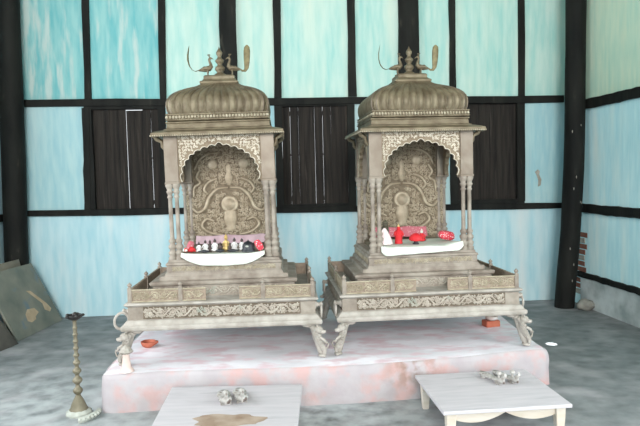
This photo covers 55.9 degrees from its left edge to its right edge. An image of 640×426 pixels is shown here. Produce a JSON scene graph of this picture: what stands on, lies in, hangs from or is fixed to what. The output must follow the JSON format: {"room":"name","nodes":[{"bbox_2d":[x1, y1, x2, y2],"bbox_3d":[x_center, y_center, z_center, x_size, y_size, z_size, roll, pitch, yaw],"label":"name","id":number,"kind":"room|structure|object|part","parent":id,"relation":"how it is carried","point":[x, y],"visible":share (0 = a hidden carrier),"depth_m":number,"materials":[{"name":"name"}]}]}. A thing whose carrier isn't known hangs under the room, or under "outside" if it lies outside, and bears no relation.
{"room":"house of worship","nodes":[
{"label":"house of worship","id":0,"kind":"room"},
{"bbox_2d":[0,154,3,322],"bbox_3d":[-3.301,-1.248,-0.458,0.130,5.800,14.550,-1,4,-3],"label":"wall","id":1,"kind":"structure","parent":0,"point":[1,209],"depth_m":6.68,"materials":[{"name":"blue paint"}]},
{"bbox_2d":[20,0,564,316],"bbox_3d":[-0.186,-1.757,6.915,6.850,5.850,0.104,-2,4,-3],"label":"wall","id":2,"kind":"structure","parent":0,"point":[86,265],"depth_m":6.88,"materials":[{"name":"blue paint"}]},
{"bbox_2d":[81,108,90,209],"bbox_3d":[-2.619,-0.590,6.783,0.108,1.170,0.052,-1,4,-3],"label":"trim","id":3,"kind":"structure","parent":2,"relation":"attached to","point":[85,111],"depth_m":6.76,"materials":[{"name":"black wood"}]},
{"bbox_2d":[81,0,91,98],"bbox_3d":[-2.601,-2.932,6.641,0.132,3.360,0.052,-1,4,-3],"label":"trim","id":4,"kind":"structure","parent":2,"relation":"attached to","point":[84,3],"depth_m":6.69,"materials":[{"name":"black wood"}]},
{"bbox_2d":[83,106,168,209],"bbox_3d":[-2.180,-0.604,6.847,0.908,1.250,0.115,-2,4,-3],"label":"window","id":5,"kind":"structure","parent":2,"relation":"in","point":[111,182],"depth_m":6.83,"materials":[{"name":"brown wood"}]},
{"bbox_2d":[93,110,129,208],"bbox_3d":[-2.365,-0.605,6.851,0.361,1.120,0.053,-2,4,-3],"label":"shutter","id":6,"kind":"object","parent":5,"relation":"attached to","point":[111,135],"depth_m":6.83,"materials":[{"name":"brown wood"}]},
{"bbox_2d":[126,109,160,208],"bbox_3d":[-1.997,-0.615,6.873,0.361,1.120,0.053,-2,4,-3],"label":"shutter","id":7,"kind":"object","parent":5,"relation":"attached to","point":[142,148],"depth_m":6.85,"materials":[{"name":"brown wood"}]},
{"bbox_2d":[158,0,166,98],"bbox_3d":[-1.773,-2.954,6.690,0.130,3.360,0.052,-1,4,-3],"label":"trim","id":8,"kind":"structure","parent":2,"relation":"attached to","point":[161,3],"depth_m":6.74,"materials":[{"name":"black wood"}]},
{"bbox_2d":[219,0,237,79],"bbox_3d":[-1.041,-2.823,6.728,0.222,3.660,0.083,-1,4,-3],"label":"trim","id":9,"kind":"structure","parent":2,"relation":"attached to","point":[227,8],"depth_m":6.74,"materials":[{"name":"black wood"}]},
{"bbox_2d":[272,0,281,97],"bbox_3d":[-0.500,-2.988,6.767,0.122,3.360,0.052,-1,4,-3],"label":"trim","id":10,"kind":"structure","parent":2,"relation":"attached to","point":[276,3],"depth_m":6.81,"materials":[{"name":"black wood"}]},
{"bbox_2d":[24,95,563,106],"bbox_3d":[-0.346,-1.271,6.876,6.400,0.125,0.060,-2,4,-3],"label":"trim","id":11,"kind":"structure","parent":2,"relation":"attached to","point":[544,98],"depth_m":6.85,"materials":[{"name":"black wood"}]},
{"bbox_2d":[27,203,561,215],"bbox_3d":[-0.317,-0.042,6.953,6.400,0.138,0.060,-2,4,-3],"label":"trim","id":12,"kind":"structure","parent":2,"relation":"attached to","point":[490,206],"depth_m":6.92,"materials":[{"name":"black wood"}]},
{"bbox_2d":[274,104,356,206],"bbox_3d":[-0.053,-0.661,6.974,0.925,1.250,0.115,-2,4,-3],"label":"window","id":13,"kind":"structure","parent":2,"relation":"in","point":[333,183],"depth_m":6.96,"materials":[{"name":"brown wood"}]},
{"bbox_2d":[282,106,315,204],"bbox_3d":[-0.243,-0.662,6.979,0.373,1.120,0.053,-2,4,-3],"label":"shutter","id":14,"kind":"object","parent":13,"relation":"attached to","point":[299,154],"depth_m":6.96,"materials":[{"name":"brown wood"}]},
{"bbox_2d":[314,106,347,203],"bbox_3d":[0.132,-0.672,7.001,0.376,1.120,0.053,-2,4,-3],"label":"shutter","id":15,"kind":"object","parent":13,"relation":"attached to","point":[330,143],"depth_m":6.98,"materials":[{"name":"brown wood"}]},
{"bbox_2d":[347,0,356,96],"bbox_3d":[0.342,-3.011,6.817,0.119,3.360,0.052,-1,4,-3],"label":"trim","id":16,"kind":"structure","parent":2,"relation":"attached to","point":[352,86],"depth_m":6.87,"materials":[{"name":"black wood"}]},
{"bbox_2d":[398,0,419,72],"bbox_3d":[0.994,-2.878,6.850,0.255,3.660,0.084,-1,4,-3],"label":"trim","id":17,"kind":"structure","parent":2,"relation":"attached to","point":[408,10],"depth_m":6.86,"materials":[{"name":"black wood"}]},
{"bbox_2d":[448,0,455,87],"bbox_3d":[1.502,-3.042,6.887,0.090,3.360,0.051,-1,4,-3],"label":"trim","id":18,"kind":"structure","parent":2,"relation":"attached to","point":[451,3],"depth_m":6.93,"materials":[{"name":"black wood"}]},
{"bbox_2d":[450,103,524,203],"bbox_3d":[1.951,-0.715,7.095,0.885,1.250,0.115,-2,4,-3],"label":"window","id":19,"kind":"structure","parent":2,"relation":"in","point":[496,148],"depth_m":7.09,"materials":[{"name":"brown wood"}]},
{"bbox_2d":[458,104,485,199],"bbox_3d":[1.773,-0.717,7.100,0.355,1.120,0.053,-2,4,-3],"label":"shutter","id":20,"kind":"object","parent":19,"relation":"attached to","point":[477,113],"depth_m":7.09,"materials":[{"name":"brown wood"}]},
{"bbox_2d":[486,104,515,198],"bbox_3d":[2.127,-0.726,7.121,0.355,1.120,0.053,-2,4,-3],"label":"shutter","id":21,"kind":"object","parent":19,"relation":"attached to","point":[500,118],"depth_m":7.10,"materials":[{"name":"brown wood"}]},
{"bbox_2d":[518,0,524,200],"bbox_3d":[2.325,-2.440,6.974,0.086,4.610,0.051,-1,4,-3],"label":"trim","id":22,"kind":"structure","parent":2,"relation":"attached to","point":[521,3],"depth_m":7.01,"materials":[{"name":"black wood"}]},
{"bbox_2d":[0,300,639,425],"bbox_3d":[0.567,1.613,-0.526,8.200,0.080,15.700,-1,4,-3],"label":"floor","id":23,"kind":"structure","parent":0,"point":[594,356],"depth_m":4.62,"materials":[{"name":"grey concrete"}]},
{"bbox_2d":[0,320,18,350],"bbox_3d":[-3.069,1.068,5.590,0.265,0.426,0.443,-1,4,10],"label":"board","id":24,"kind":"object","parent":23,"relation":"on","point":[7,340],"visible":1,"depth_m":5.70,"materials":[{"name":"wood"}]},
{"bbox_2d":[0,259,20,335],"bbox_3d":[-3.201,0.875,6.273,0.186,0.721,0.554,-1,4,2],"label":"board","id":25,"kind":"object","parent":23,"relation":"on","point":[15,263],"visible":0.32,"depth_m":6.30,"materials":[{"name":"grey wood"}]},
{"bbox_2d":[0,0,28,265],"bbox_3d":[-3.357,-1.675,6.529,0.365,5.780,0.260,-1,4,-3],"label":"timber post","id":26,"kind":"object","parent":23,"relation":"on","point":[12,122],"visible":0.77,"depth_m":6.49,"materials":[{"name":"paint"}]},
{"bbox_2d":[0,263,61,341],"bbox_3d":[-3.067,0.904,6.256,0.292,0.663,0.967,-1,4,4],"label":"board","id":27,"kind":"object","parent":23,"relation":"on","point":[26,307],"visible":0.93,"depth_m":6.25,"materials":[{"name":"beige paint"}]},
{"bbox_2d":[65,312,91,418],"bbox_3d":[-1.613,0.996,3.997,0.172,0.688,0.164,-1,4,-3],"label":"lamp stand","id":28,"kind":"object","parent":23,"relation":"on","point":[79,408],"visible":1,"depth_m":3.98,"materials":[{"name":"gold metal"}]},
{"bbox_2d":[78,408,101,423],"bbox_3d":[-1.492,1.323,3.937,0.072,0.036,0.204,0,4,20],"label":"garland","id":29,"kind":"object","parent":23,"relation":"on","point":[97,412],"visible":1,"depth_m":3.90,"materials":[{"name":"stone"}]},
{"bbox_2d":[152,385,301,425],"bbox_3d":[-0.534,1.237,3.562,0.840,0.211,0.660,-1,4,1],"label":"table","id":30,"kind":"object","parent":23,"relation":"on","point":[267,405],"visible":0.84,"depth_m":3.51,"materials":[{"name":"white wood"}]},
{"bbox_2d":[216,390,231,404],"bbox_3d":[-0.573,1.086,3.619,0.088,0.085,0.214,-2,4,-15],"label":"clog","id":31,"kind":"object","parent":30,"relation":"on","point":[224,396],"visible":1,"depth_m":3.56,"materials":[{"name":"grey metal"}]},
{"bbox_2d":[232,388,247,402],"bbox_3d":[-0.481,1.082,3.648,0.088,0.085,0.214,-2,4,-15],"label":"clog","id":32,"kind":"object","parent":30,"relation":"on","point":[240,395],"visible":1,"depth_m":3.59,"materials":[{"name":"grey metal"}]},
{"bbox_2d":[102,310,548,413],"bbox_3d":[0.082,1.111,4.950,3.214,0.260,1.778,-1,4,-3],"label":"plinth","id":33,"kind":"object","parent":23,"relation":"on","point":[378,361],"visible":0.62,"depth_m":4.27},
{"bbox_2d":[118,345,133,373],"bbox_3d":[-1.306,0.979,4.066,0.102,0.178,0.102,-1,4,-3],"label":"stand","id":34,"kind":"object","parent":33,"relation":"on","point":[126,367],"visible":1,"depth_m":4.04,"materials":[{"name":"metal"}]},
{"bbox_3d":[-1.306,1.006,4.068,0.100,0.125,0.098,-1,4,-3],"label":"stem","id":35,"kind":"part","parent":34,"relation":"part of","materials":[{"name":"ceramic"}]},
{"bbox_2d":[141,339,157,347],"bbox_3d":[-1.320,1.007,4.644,0.113,0.050,0.113,2,5,42],"label":"oil lamp","id":36,"kind":"object","parent":33,"relation":"on","point":[148,343],"visible":1,"depth_m":4.62,"materials":[{"name":"ceramic"}]},
{"bbox_2d":[113,45,328,365],"bbox_3d":[-0.748,-0.152,4.718,1.512,2.322,1.228,-2,4,-3],"label":"shrine","id":37,"kind":"object","parent":33,"relation":"on","point":[219,141],"visible":0.97,"depth_m":4.42,"materials":[{"name":"beige stone"}]},
{"bbox_3d":[-1.327,0.557,4.210,0.036,0.146,0.034,-2,4,-3],"label":"rail post","id":38,"kind":"part","parent":37,"relation":"part of","materials":[{"name":"beige stone"}]},
{"bbox_3d":[-1.325,0.920,4.225,0.181,0.272,0.087,-3,4,-23],"label":"leg","id":39,"kind":"part","parent":37,"relation":"part of","materials":[{"name":"metal"}]},
{"bbox_3d":[-1.347,0.565,4.467,0.020,0.093,0.514,-2,4,-3],"label":"rail panel","id":40,"kind":"part","parent":37,"relation":"part of","materials":[{"name":"wood"}]},
{"bbox_3d":[-1.359,0.525,4.721,0.036,0.146,0.034,-2,4,-3],"label":"rail post","id":41,"kind":"part","parent":37,"relation":"part of","materials":[{"name":"brown metal"}]},
{"bbox_3d":[-1.378,0.534,4.978,0.020,0.093,0.514,-2,4,-3],"label":"rail panel","id":42,"kind":"part","parent":37,"relation":"part of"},
{"bbox_3d":[-1.152,0.577,4.218,0.350,0.093,0.019,-2,4,-3],"label":"rail panel","id":43,"kind":"part","parent":37,"relation":"part of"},
{"bbox_3d":[-0.978,0.547,4.231,0.036,0.146,0.034,-2,4,-3],"label":"rail post","id":44,"kind":"part","parent":37,"relation":"part of","materials":[{"name":"beige stone"}]},
{"bbox_3d":[-1.133,-0.412,4.757,0.035,0.348,0.552,-2,4,-3],"label":"arch panel","id":45,"kind":"part","parent":37,"relation":"part of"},
{"bbox_2d":[187,241,193,248],"bbox_3d":[-0.998,0.254,4.646,0.060,0.084,0.052,-2,4,-15],"label":"cloth bundle","id":46,"kind":"object","parent":37,"relation":"on","point":[190,243],"visible":0.59,"depth_m":4.62,"materials":[{"name":"pink fabric"}]},
{"bbox_2d":[188,247,195,251],"bbox_3d":[-0.959,0.273,4.509,0.059,0.044,0.058,-1,4,-3],"label":"flower","id":47,"kind":"object","parent":37,"relation":"on","point":[191,249],"visible":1,"depth_m":4.49,"materials":[{"name":"red plant"}]},
{"bbox_3d":[-0.890,0.569,4.234,0.175,0.093,0.019,-2,4,-3],"label":"rail panel","id":48,"kind":"part","parent":37,"relation":"part of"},
{"bbox_2d":[196,242,201,251],"bbox_3d":[-0.925,0.259,4.609,0.049,0.077,0.033,-1,4,-3],"label":"idol","id":49,"kind":"object","parent":37,"relation":"on","point":[198,248],"visible":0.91,"depth_m":4.60,"materials":[{"name":"white paint"}]},
{"bbox_2d":[202,240,208,250],"bbox_3d":[-0.883,0.250,4.641,0.056,0.088,0.038,-1,4,-3],"label":"idol","id":50,"kind":"object","parent":37,"relation":"on","point":[205,245],"visible":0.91,"depth_m":4.63,"materials":[{"name":"white paint"}]},
{"bbox_2d":[208,240,211,250],"bbox_3d":[-0.853,0.250,4.673,0.049,0.084,0.034,-1,4,-3],"label":"idol","id":51,"kind":"object","parent":37,"relation":"on","point":[209,244],"visible":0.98,"depth_m":4.67,"materials":[{"name":"black stone"}]},
{"bbox_2d":[211,239,217,250],"bbox_3d":[-0.808,0.244,4.635,0.061,0.097,0.042,-1,4,-3],"label":"idol","id":52,"kind":"object","parent":37,"relation":"on","point":[214,245],"visible":0.91,"depth_m":4.63,"materials":[{"name":"white paint"}]},
{"bbox_3d":[-0.738,-0.407,4.445,0.609,0.348,0.035,-2,4,-3],"label":"arch panel","id":53,"kind":"part","parent":37,"relation":"part of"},
{"bbox_3d":[-0.687,0.685,4.243,1.101,0.092,0.016,-2,4,-3],"label":"carved panel","id":54,"kind":"part","parent":37,"relation":"part of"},
{"bbox_2d":[181,250,264,265],"bbox_3d":[-0.711,0.330,4.456,0.608,0.102,0.130,-1,4,-3],"label":"cloth","id":55,"kind":"object","parent":37,"relation":"on","point":[223,258],"visible":0.99,"depth_m":4.41,"materials":[{"name":"white fabric"}]},
{"bbox_2d":[241,241,254,251],"bbox_3d":[-0.535,0.244,4.492,0.100,0.078,0.103,-1,4,-3],"label":"stone","id":56,"kind":"object","parent":55,"relation":"on","point":[248,246],"visible":1,"depth_m":4.46,"materials":[{"name":"black stone"}]},
{"bbox_2d":[254,239,263,250],"bbox_3d":[-0.455,0.238,4.493,0.070,0.086,0.058,-2,4,-17],"label":"cloth bundle","id":57,"kind":"object","parent":55,"relation":"on","point":[258,244],"visible":1,"depth_m":4.47,"materials":[{"name":"red fabric"}]},
{"bbox_2d":[222,234,228,249],"bbox_3d":[-0.731,0.224,4.689,0.066,0.127,0.045,-1,4,-3],"label":"idol","id":58,"kind":"object","parent":37,"relation":"on","point":[225,242],"visible":0.91,"depth_m":4.68,"materials":[{"name":"gold metal"}]},
{"bbox_3d":[-0.733,0.297,4.845,0.690,0.034,0.630,-2,4,-3],"label":"seat","id":59,"kind":"part","parent":37,"relation":"part of","materials":[{"name":"fabric"}]},
{"bbox_3d":[-0.769,-0.161,5.125,0.780,0.910,0.051,-2,4,-3],"label":"panel","id":60,"kind":"part","parent":37,"relation":"part of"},
{"bbox_2d":[196,233,264,243],"bbox_3d":[-0.750,0.217,5.079,0.581,0.071,0.068,-2,4,-3],"label":"cloth","id":61,"kind":"object","parent":37,"relation":"on","point":[252,237],"visible":0.76,"depth_m":5.08,"materials":[{"name":"pink fabric"}]},
{"bbox_2d":[231,238,237,249],"bbox_3d":[-0.661,0.239,4.654,0.062,0.099,0.043,-1,4,-3],"label":"idol","id":62,"kind":"object","parent":37,"relation":"on","point":[233,244],"visible":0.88,"depth_m":4.65,"materials":[{"name":"white paint"}]},
{"bbox_2d":[238,238,242,249],"bbox_3d":[-0.605,0.240,4.668,0.058,0.092,0.040,-1,4,-3],"label":"idol","id":63,"kind":"object","parent":37,"relation":"on","point":[241,239],"visible":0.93,"depth_m":4.66,"materials":[{"name":"white paint"}]},
{"bbox_3d":[-0.486,0.558,4.258,0.168,0.093,0.019,-2,4,-3],"label":"rail panel","id":64,"kind":"part","parent":37,"relation":"part of","materials":[{"name":"beige wood"}]},
{"bbox_3d":[-0.403,0.532,4.266,0.036,0.146,0.034,-2,4,-3],"label":"rail post","id":65,"kind":"part","parent":37,"relation":"part of","materials":[{"name":"beige stone"}]},
{"bbox_3d":[-0.228,0.552,4.274,0.350,0.093,0.019,-2,4,-3],"label":"rail panel","id":66,"kind":"part","parent":37,"relation":"part of","materials":[{"name":"beige wood"}]},
{"bbox_3d":[-0.436,0.492,5.296,0.638,0.095,0.019,-2,4,-3],"label":"rail panel","id":67,"kind":"part","parent":37,"relation":"part of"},
{"bbox_3d":[-0.086,0.491,4.798,0.036,0.146,0.034,-2,4,-3],"label":"rail post","id":68,"kind":"part","parent":37,"relation":"part of","materials":[{"name":"brown metal"}]},
{"bbox_3d":[-0.054,0.522,4.287,0.036,0.146,0.034,-2,4,-3],"label":"rail post","id":69,"kind":"part","parent":37,"relation":"part of","materials":[{"name":"beige stone"}]},
{"bbox_3d":[-0.039,0.885,4.303,0.181,0.272,0.087,0,4,16],"label":"leg","id":70,"kind":"part","parent":37,"relation":"part of","materials":[{"name":"stone"}]},
{"bbox_2d":[320,45,533,355],"bbox_3d":[0.748,-0.197,4.856,1.492,2.326,1.228,-2,4,-5],"label":"shrine","id":71,"kind":"object","parent":33,"relation":"on","point":[409,128],"visible":0.97,"depth_m":4.57,"materials":[{"name":"beige stone"}]},
{"bbox_3d":[0.085,0.815,5.382,0.181,0.272,0.087,0,4,15],"label":"leg","id":72,"kind":"part","parent":71,"relation":"part of","materials":[{"name":"stone"}]},
{"bbox_3d":[0.102,0.492,5.098,0.020,0.093,0.514,-2,4,-5],"label":"rail panel","id":73,"kind":"part","parent":71,"relation":"part of","materials":[{"name":"beige wood"}]},
{"bbox_3d":[0.109,0.627,4.849,0.019,0.094,0.800,-2,4,-5],"label":"carved panel","id":74,"kind":"part","parent":71,"relation":"part of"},
{"bbox_3d":[0.128,0.483,4.842,0.036,0.146,0.034,-2,4,-5],"label":"rail post","id":75,"kind":"part","parent":71,"relation":"part of","materials":[{"name":"grey metal"}]},
{"bbox_3d":[0.401,0.467,5.385,0.638,0.095,0.019,-2,4,-5],"label":"rail panel","id":76,"kind":"part","parent":71,"relation":"part of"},
{"bbox_3d":[0.147,0.523,4.588,0.020,0.093,0.514,-2,4,-5],"label":"rail panel","id":77,"kind":"part","parent":71,"relation":"part of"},
{"bbox_3d":[0.173,0.514,4.332,0.036,0.146,0.034,-2,4,-5],"label":"rail post","id":78,"kind":"part","parent":71,"relation":"part of","materials":[{"name":"beige stone"}]},
{"bbox_3d":[0.176,0.877,4.346,0.181,0.272,0.087,-3,4,-25],"label":"leg","id":79,"kind":"part","parent":71,"relation":"part of","materials":[{"name":"stone"}]},
{"bbox_3d":[0.362,-0.460,4.884,0.035,0.348,0.552,-2,4,-5],"label":"arch panel","id":80,"kind":"part","parent":71,"relation":"part of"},
{"bbox_3d":[0.349,0.534,4.345,0.350,0.093,0.019,-2,4,-5],"label":"rail panel","id":81,"kind":"part","parent":71,"relation":"part of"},
{"bbox_3d":[0.522,0.504,4.362,0.036,0.146,0.034,-2,4,-5],"label":"rail post","id":82,"kind":"part","parent":71,"relation":"part of","materials":[{"name":"brown metal"}]},
{"bbox_2d":[375,226,427,236],"bbox_3d":[0.693,0.159,5.212,0.471,0.089,0.069,-2,4,-5],"label":"cloth","id":83,"kind":"object","parent":71,"relation":"on","point":[407,230],"visible":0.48,"depth_m":5.22,"materials":[{"name":"pink fabric"}]},
{"bbox_3d":[0.750,0.254,4.982,0.690,0.034,0.630,-2,4,-5],"label":"seat","id":84,"kind":"part","parent":71,"relation":"part of","materials":[{"name":"brown metal"}]},
{"bbox_3d":[0.713,-0.204,5.262,0.780,0.910,0.051,-2,4,-5],"label":"panel","id":85,"kind":"part","parent":71,"relation":"part of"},
{"bbox_3d":[0.610,0.526,4.367,0.175,0.093,0.019,-2,4,-5],"label":"rail panel","id":86,"kind":"part","parent":71,"relation":"part of","materials":[{"name":"beige wood"}]},
{"bbox_3d":[0.765,-0.450,4.583,0.609,0.348,0.035,-2,4,-5],"label":"arch panel","id":87,"kind":"part","parent":71,"relation":"part of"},
{"bbox_2d":[381,238,463,255],"bbox_3d":[0.761,0.251,4.820,0.631,0.094,0.606,-1,4,-3],"label":"cloth","id":88,"kind":"object","parent":71,"relation":"on","point":[431,245],"visible":0.73,"depth_m":4.56,"materials":[{"name":"white fabric"}]},
{"bbox_2d":[381,220,392,244],"bbox_3d":[0.501,0.149,4.690,0.121,0.188,0.111,-4,5,-38],"label":"idol","id":89,"kind":"object","parent":88,"relation":"on","point":[387,240],"visible":0.83,"depth_m":4.68,"materials":[{"name":"white fabric"}]},
{"bbox_2d":[382,228,392,244],"bbox_3d":[0.505,0.180,4.694,0.126,0.125,0.103,-1,4,-3],"label":"drape","id":90,"kind":"object","parent":89,"relation":"hanging from","point":[387,240],"depth_m":4.67,"materials":[{"name":"white fabric"}]},
{"bbox_2d":[393,224,403,243],"bbox_3d":[0.618,0.162,4.741,0.086,0.156,0.056,-1,4,-3],"label":"idol","id":91,"kind":"object","parent":88,"relation":"on","point":[398,234],"visible":1,"depth_m":4.73,"materials":[{"name":"red fabric"}]},
{"bbox_2d":[409,233,422,243],"bbox_3d":[0.745,0.198,4.687,0.106,0.086,0.107,-1,4,-3],"label":"bundle","id":92,"kind":"object","parent":88,"relation":"on","point":[415,237],"visible":1,"depth_m":4.66,"materials":[{"name":"red fabric"}]},
{"bbox_2d":[420,228,426,240],"bbox_3d":[0.823,0.175,4.882,0.075,0.103,0.051,-1,4,-3],"label":"idol","id":93,"kind":"object","parent":88,"relation":"on","point":[421,230],"visible":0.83,"depth_m":4.87,"materials":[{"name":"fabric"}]},
{"bbox_2d":[438,230,454,239],"bbox_3d":[1.005,0.178,4.799,0.133,0.080,0.071,-2,4,-12],"label":"cushion","id":94,"kind":"object","parent":88,"relation":"on","point":[445,235],"visible":1,"depth_m":4.77,"materials":[{"name":"red fabric"}]},
{"bbox_3d":[0.813,0.641,4.382,1.101,0.092,0.016,-2,4,-5],"label":"carved panel","id":95,"kind":"part","parent":71,"relation":"part of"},
{"bbox_3d":[1.109,-0.481,4.949,0.035,0.348,0.552,-2,4,-5],"label":"arch panel","id":96,"kind":"part","parent":71,"relation":"part of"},
{"bbox_3d":[1.013,0.515,4.402,0.168,0.093,0.019,-2,4,-5],"label":"rail panel","id":97,"kind":"part","parent":71,"relation":"part of","materials":[{"name":"beige wood"}]},
{"bbox_3d":[1.096,0.488,4.411,0.036,0.146,0.034,-2,4,-5],"label":"rail post","id":98,"kind":"part","parent":71,"relation":"part of","materials":[{"name":"brown metal"}]},
{"bbox_3d":[1.381,0.456,5.209,0.020,0.093,0.514,-2,4,-5],"label":"rail panel","id":99,"kind":"part","parent":71,"relation":"part of","materials":[{"name":"wood"}]},
{"bbox_3d":[1.271,0.507,4.424,0.350,0.093,0.019,-2,4,-5],"label":"rail panel","id":100,"kind":"part","parent":71,"relation":"part of","materials":[{"name":"beige wood"}]},
{"bbox_3d":[1.426,0.487,4.699,0.020,0.093,0.514,-2,4,-5],"label":"rail panel","id":101,"kind":"part","parent":71,"relation":"part of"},
{"bbox_3d":[1.444,0.478,4.441,0.036,0.146,0.034,-2,4,-5],"label":"rail post","id":102,"kind":"part","parent":71,"relation":"part of","materials":[{"name":"brown metal"}]},
{"bbox_3d":[1.459,0.841,4.457,0.181,0.272,0.087,0,4,15],"label":"leg","id":103,"kind":"part","parent":71,"relation":"part of","materials":[{"name":"stone"}]},
{"bbox_2d":[482,319,499,327],"bbox_3d":[1.427,0.918,5.038,0.124,0.052,0.090,-2,4,-14],"label":"brick","id":104,"kind":"object","parent":33,"relation":"on","point":[487,323],"visible":0.88,"depth_m":5.00,"materials":[{"name":"brick"}]},
{"bbox_2d":[485,316,497,320],"bbox_3d":[1.431,0.874,5.031,0.104,0.034,0.102,-1,4,-3],"label":"dish","id":105,"kind":"object","parent":104,"relation":"on","point":[491,318],"visible":0.83,"depth_m":5.00,"materials":[{"name":"white ceramic"}]},
{"bbox_2d":[415,369,571,425],"bbox_3d":[1.040,1.190,3.737,0.757,0.210,0.635,-2,4,-5],"label":"table","id":106,"kind":"object","parent":23,"relation":"on","point":[468,397],"visible":0.94,"depth_m":3.58,"materials":[{"name":"white wood"}]},
{"bbox_3d":[0.694,1.194,3.973,0.056,0.188,0.052,-2,4,-5],"label":"leg","id":107,"kind":"part","parent":106,"relation":"part of","materials":[{"name":"beige wood"}]},
{"bbox_3d":[0.744,1.226,3.442,0.056,0.188,0.052,-2,4,-5],"label":"leg","id":108,"kind":"part","parent":106,"relation":"part of","materials":[{"name":"beige wood"}]},
{"bbox_2d":[479,371,506,384],"bbox_3d":[1.103,1.032,3.855,0.051,0.085,0.245,-3,4,-25],"label":"clog","id":109,"kind":"object","parent":106,"relation":"on","point":[498,380],"visible":1,"depth_m":3.80,"materials":[{"name":"grey metal"}]},
{"bbox_2d":[492,370,520,383],"bbox_3d":[1.193,1.029,3.869,0.051,0.085,0.245,-3,4,-25],"label":"clog","id":110,"kind":"object","parent":106,"relation":"on","point":[512,379],"visible":0.87,"depth_m":3.81,"materials":[{"name":"grey metal"}]},
{"bbox_3d":[1.388,1.208,3.502,0.056,0.188,0.052,-2,4,-5],"label":"leg","id":111,"kind":"part","parent":106,"relation":"part of","materials":[{"name":"beige wood"}]},
{"bbox_2d":[554,0,586,308],"bbox_3d":[2.755,-1.823,6.639,0.335,5.780,0.222,-1,4,-3],"label":"timber post","id":112,"kind":"object","parent":23,"relation":"on","point":[575,10],"visible":1,"depth_m":6.64,"materials":[{"name":"paint"}]},
{"bbox_2d":[576,299,594,310],"bbox_3d":[2.921,1.016,6.640,0.203,0.146,0.148,-1,4,-3],"label":"rock","id":113,"kind":"object","parent":23,"relation":"on","point":[582,304],"visible":0.94,"depth_m":6.60,"materials":[{"name":"grey stone"}]},
{"bbox_2d":[575,0,639,302],"bbox_3d":[3.733,-1.432,-0.116,0.120,5.800,14.500,-2,4,-6],"label":"wall","id":114,"kind":"structure","parent":0,"point":[612,131],"depth_m":6.22,"materials":[{"name":"paint"}]},
{"bbox_2d":[577,271,639,295],"bbox_3d":[3.166,0.798,5.211,0.055,0.071,3.830,-2,4,-6],"label":"trim","id":115,"kind":"structure","parent":114,"relation":"attached to","point":[629,288],"depth_m":6.29,"materials":[{"name":"black wood"}]},
{"bbox_2d":[580,277,639,327],"bbox_3d":[3.190,1.004,5.111,0.040,0.366,3.600,-2,4,-6],"label":"baseboard","id":116,"kind":"structure","parent":114,"relation":"attached to","point":[622,305],"depth_m":6.27,"materials":[{"name":"grey concrete"}]},
{"bbox_2d":[582,203,639,218],"bbox_3d":[3.148,0.045,5.164,0.055,0.111,3.830,-2,4,-6],"label":"trim","id":117,"kind":"structure","parent":114,"relation":"attached to","point":[617,211],"depth_m":6.21,"materials":[{"name":"black wood"}]},
{"bbox_2d":[586,86,639,108],"bbox_3d":[3.122,-1.111,5.092,0.055,0.117,3.830,-2,4,-6],"label":"trim","id":118,"kind":"structure","parent":114,"relation":"attached to","point":[628,94],"depth_m":6.13,"materials":[{"name":"black wood"}]},
{"bbox_3d":[2.989,0.704,6.922,0.030,0.055,0.187,-1,4,-3],"label":"brick","id":119,"kind":"object","parent":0,"visible":0},
{"bbox_2d":[578,266,585,271],"bbox_3d":[2.991,0.639,6.905,0.015,0.055,0.212,-2,4,-6],"label":"brick","id":120,"kind":"object","parent":119,"relation":"on","point":[583,269],"visible":0.63,"depth_m":6.87,"materials":[{"name":"red brick"}]},
{"bbox_2d":[578,260,584,266],"bbox_3d":[2.988,0.572,6.915,0.015,0.055,0.183,-2,4,-6],"label":"brick","id":121,"kind":"object","parent":120,"relation":"on","point":[582,263],"visible":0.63,"depth_m":6.88,"materials":[{"name":"red brick"}]},
{"bbox_3d":[2.985,0.507,6.911,0.030,0.055,0.183,-1,4,-3],"label":"brick","id":122,"kind":"object","parent":121,"relation":"on","visible":0},
{"bbox_3d":[2.984,0.441,6.903,0.029,0.055,0.192,-1,4,-3],"label":"brick","id":123,"kind":"object","parent":122,"relation":"on","visible":0},
{"bbox_2d":[580,243,586,249],"bbox_3d":[2.985,0.376,6.881,0.017,0.055,0.227,-2,4,-6],"label":"brick","id":124,"kind":"object","parent":123,"relation":"on","point":[583,246],"visible":0.63,"depth_m":6.83,"materials":[{"name":"red brick"}]},
{"bbox_3d":[2.980,0.309,6.896,0.031,0.055,0.189,-1,4,-3],"label":"brick","id":125,"kind":"object","parent":124,"relation":"on","visible":0},
{"bbox_2d":[580,232,586,237],"bbox_3d":[2.983,0.245,6.869,0.016,0.055,0.234,-2,4,-6],"label":"brick","id":126,"kind":"object","parent":125,"relation":"on","point":[582,234],"visible":0.63,"depth_m":6.82,"materials":[{"name":"red brick"}]}
]}

